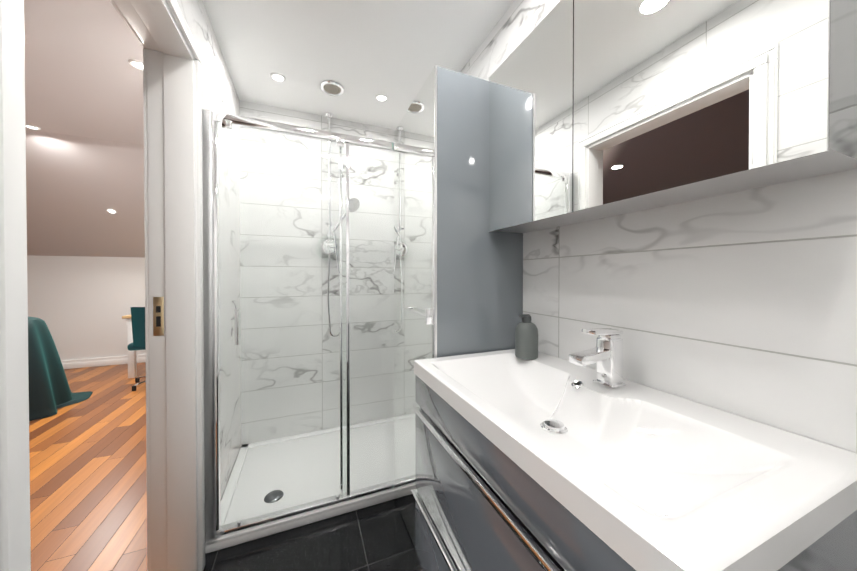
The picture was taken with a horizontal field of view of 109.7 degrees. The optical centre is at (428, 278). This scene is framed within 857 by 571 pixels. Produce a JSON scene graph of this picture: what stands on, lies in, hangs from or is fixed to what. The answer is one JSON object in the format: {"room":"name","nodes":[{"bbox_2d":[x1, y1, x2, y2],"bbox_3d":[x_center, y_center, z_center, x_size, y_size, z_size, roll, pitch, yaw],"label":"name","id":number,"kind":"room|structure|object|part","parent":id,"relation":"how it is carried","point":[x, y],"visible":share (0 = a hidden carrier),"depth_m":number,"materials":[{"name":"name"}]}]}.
{"room":"bathroom","nodes":[
{"label":"bathroom","id":0,"kind":"room"},
{"bbox_2d":[24,0,144,256],"bbox_3d":[-3.374,-0.799,0.670,4.630,1.063,7.300,0,1,-22],"label":"ceiling","id":1,"kind":"structure","parent":0,"point":[84,114],"depth_m":2.51,"materials":[{"name":"white paint"}]},
{"bbox_2d":[25,124,40,129],"bbox_3d":[-3.201,-1.222,2.435,0.086,0.007,0.086,0,1,-22],"label":"recessed light","id":2,"kind":"object","parent":1,"relation":"attached to","point":[32,127],"visible":0.88,"depth_m":2.44,"materials":[{"name":"white glass"}]},
{"bbox_2d":[106,209,116,213],"bbox_3d":[-3.572,-0.761,3.399,0.086,0.042,0.079,0,1,-22],"label":"recessed light","id":3,"kind":"object","parent":1,"relation":"attached to","point":[112,211],"visible":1,"depth_m":3.40,"materials":[{"name":"white glass"}]},
{"bbox_2d":[128,59,142,69],"bbox_3d":[-1.651,-1.216,1.719,0.086,0.007,0.086,0,1,-22],"label":"recessed light","id":4,"kind":"object","parent":1,"relation":"attached to","point":[136,64],"visible":0.69,"depth_m":1.71,"materials":[{"name":"white glass"}]},
{"bbox_2d":[27,255,145,360],"bbox_3d":[-4.753,0.290,4.033,4.630,1.777,0.150,0,1,-22],"label":"wall","id":5,"kind":"structure","parent":0,"point":[80,306],"depth_m":4.03,"materials":[{"name":"white paint"}]},
{"bbox_2d":[177,0,240,541],"bbox_3d":[-1.187,-0.069,1.630,0.140,2.540,7.200,0,1,-22],"label":"wall","id":6,"kind":"structure","parent":0,"point":[219,93],"depth_m":1.69,"materials":[{"name":"white"}]},
{"bbox_2d":[0,0,204,570],"bbox_3d":[-0.775,0.132,0.839,0.019,2.152,0.954,0,1,-22],"label":"door frame","id":7,"kind":"structure","parent":6,"relation":"attached to","point":[15,546],"depth_m":0.44,"materials":[{"name":"white wood"}]},
{"bbox_2d":[110,0,150,570],"bbox_3d":[-0.922,0.133,0.779,0.019,2.152,0.954,0,1,-22],"label":"door frame","id":8,"kind":"structure","parent":6,"relation":"attached to","point":[146,295],"depth_m":1.16,"materials":[{"name":"white wood"}]},
{"bbox_2d":[113,0,197,570],"bbox_3d":[-0.849,0.153,0.809,0.148,2.110,0.870,0,1,-22],"label":"lining","id":9,"kind":"object","parent":6,"relation":"attached to","point":[172,271],"visible":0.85,"depth_m":1.17,"materials":[{"name":"white wood"}]},
{"bbox_2d":[153,297,163,335],"bbox_3d":[-1.043,0.145,1.165,0.032,0.150,0.003,0,1,-22],"label":"plate","id":10,"kind":"object","parent":9,"relation":"attached to","point":[158,316],"visible":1,"depth_m":1.16,"materials":[{"name":"gold metal"}]},
{"bbox_2d":[29,362,415,570],"bbox_3d":[-2.676,1.236,1.030,6.180,0.060,7.400,0,1,-22],"label":"floor","id":11,"kind":"structure","parent":0,"point":[88,487],"depth_m":1.54,"materials":[{"name":"brown wood"}]},
{"bbox_2d":[28,317,92,420],"bbox_3d":[-3.717,0.760,2.580,0.956,0.856,1.314,0,1,-22],"label":"throw blanket","id":12,"kind":"object","parent":11,"relation":"on","point":[50,393],"visible":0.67,"depth_m":2.66,"materials":[{"name":"fabric"}]},
{"bbox_2d":[61,354,145,368],"bbox_3d":[-3.987,1.141,2.180,4.630,0.110,3.875,0,1,-22],"label":"skirting board","id":13,"kind":"object","parent":11,"relation":"on","point":[92,362],"visible":0.1,"depth_m":4.06,"materials":[{"name":"white wood"}]},
{"bbox_2d":[122,314,136,377],"bbox_3d":[-3.213,0.806,4.001,1.050,0.745,0.590,0,1,-22],"label":"desk","id":14,"kind":"object","parent":11,"relation":"on","point":[132,364],"visible":0.08,"depth_m":3.59,"materials":[{"name":"white wood"}]},
{"bbox_2d":[127,307,145,390],"bbox_3d":[-3.045,0.739,3.449,0.567,0.890,0.633,0,1,-22],"label":"chair","id":15,"kind":"object","parent":11,"relation":"on","point":[138,322],"visible":0.33,"depth_m":3.17,"materials":[{"name":"teal fabric"}]},
{"bbox_3d":[-3.031,0.529,3.411,0.460,0.470,0.555,0,1,-22],"label":"seat","id":16,"kind":"part","parent":15,"relation":"part of","materials":[{"name":"teal fabric"}]},
{"bbox_2d":[205,417,394,553],"bbox_3d":[-0.552,1.172,1.938,1.256,0.052,0.831,0,1,-22],"label":"shower tray","id":17,"kind":"object","parent":11,"relation":"on","point":[322,474],"visible":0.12,"depth_m":1.77,"materials":[{"name":"white ceramic"}]},
{"bbox_2d":[202,109,393,540],"bbox_3d":[-0.400,0.205,1.559,1.256,1.887,0.070,0,1,-22],"label":"shower door","id":18,"kind":"structure","parent":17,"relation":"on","point":[212,120],"depth_m":1.37,"materials":[{"name":"clear glass"}]},
{"bbox_3d":[-0.662,0.208,1.448,0.552,1.831,0.064,0,1,-22],"label":"trim","id":19,"kind":"part","parent":18,"relation":"part of","materials":[{"name":"silver metal"}]},
{"bbox_2d":[394,65,522,549],"bbox_3d":[0.092,0.207,1.441,0.436,1.990,0.552,0,1,-22],"label":"tall cabinet","id":20,"kind":"object","parent":11,"relation":"on","point":[458,277],"visible":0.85,"depth_m":1.19,"materials":[{"name":"grey wood"}]},
{"bbox_3d":[-0.091,0.202,1.365,0.040,1.978,0.552,0,1,-22],"label":"door","id":21,"kind":"part","parent":20,"relation":"part of","materials":[{"name":"white mirror"}]},
{"bbox_2d":[411,328,856,570],"bbox_3d":[0.330,0.672,0.775,0.505,1.074,0.836,0,1,-22],"label":"vanity unit","id":22,"kind":"object","parent":11,"relation":"on","point":[544,462],"visible":0.96,"depth_m":0.57,"materials":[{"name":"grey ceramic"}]},
{"bbox_2d":[515,314,537,359],"bbox_3d":[0.357,0.207,1.098,0.081,0.156,0.081,0,1,-22],"label":"soap dispenser","id":23,"kind":"object","parent":22,"relation":"on","point":[526,339],"visible":1,"depth_m":1.07,"materials":[{"name":"grey stone"}]},
{"bbox_2d":[569,328,626,388],"bbox_3d":[0.449,0.211,0.805,0.157,0.154,0.058,0,1,-22],"label":"tap","id":24,"kind":"object","parent":22,"relation":"on","point":[607,354],"depth_m":0.80,"materials":[{"name":"silver metal"}]},
{"bbox_2d":[239,100,394,445],"bbox_3d":[-0.740,-0.076,2.382,1.260,2.540,0.150,0,1,-22],"label":"wall","id":25,"kind":"structure","parent":0,"point":[318,319],"depth_m":2.24,"materials":[{"name":"white tile"}]},
{"bbox_2d":[315,112,359,336],"bbox_3d":[-0.671,-0.396,2.233,0.308,1.654,0.170,0,1,-22],"label":"shower","id":26,"kind":"object","parent":25,"relation":"attached to","point":[333,243],"visible":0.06,"depth_m":2.23,"materials":[{"name":"silver metal"}]},
{"bbox_2d":[203,0,513,129],"bbox_3d":[-0.160,-1.273,0.960,1.260,0.120,2.900,0,1,-22],"label":"ceiling","id":27,"kind":"structure","parent":0,"point":[363,53],"depth_m":1.58,"materials":[{"name":"white paint"}]},
{"bbox_2d":[270,73,285,82],"bbox_3d":[-0.911,-1.217,1.826,0.086,0.007,0.086,0,1,-22],"label":"recessed light","id":28,"kind":"object","parent":27,"relation":"in","point":[278,77],"visible":1,"depth_m":1.82,"materials":[{"name":"white glass"}]},
{"bbox_2d":[320,81,343,95],"bbox_3d":[-0.616,-1.215,1.930,0.148,0.012,0.148,0,1,-22],"label":"ceiling vent","id":29,"kind":"object","parent":27,"relation":"in","point":[322,84],"depth_m":1.93,"materials":[{"name":"silver metal"}]},
{"bbox_3d":[-0.616,-1.217,1.930,0.108,0.001,0.108,0,1,-22],"label":"extractor vent grille","id":30,"kind":"part","parent":29,"relation":"part of","materials":[{"name":"grey plastic"}]},
{"bbox_2d":[375,94,387,101],"bbox_3d":[-0.316,-1.218,2.035,0.086,0.007,0.086,0,1,-22],"label":"recessed light","id":31,"kind":"object","parent":27,"relation":"in","point":[381,97],"visible":1,"depth_m":2.03,"materials":[{"name":"white glass"}]},
{"bbox_2d":[460,0,856,452],"bbox_3d":[0.492,-0.066,1.240,0.150,2.540,3.200,0,1,-22],"label":"wall","id":32,"kind":"structure","parent":0,"point":[743,303],"depth_m":0.67,"materials":[{"name":"white tile"}]},
{"bbox_2d":[489,0,856,232],"bbox_3d":[0.478,-0.487,0.840,0.173,0.609,0.838,0,1,-22],"label":"upper cabinet","id":33,"kind":"object","parent":32,"relation":"attached to","point":[598,109],"visible":1,"depth_m":0.62,"materials":[{"name":"grey"}]}
]}

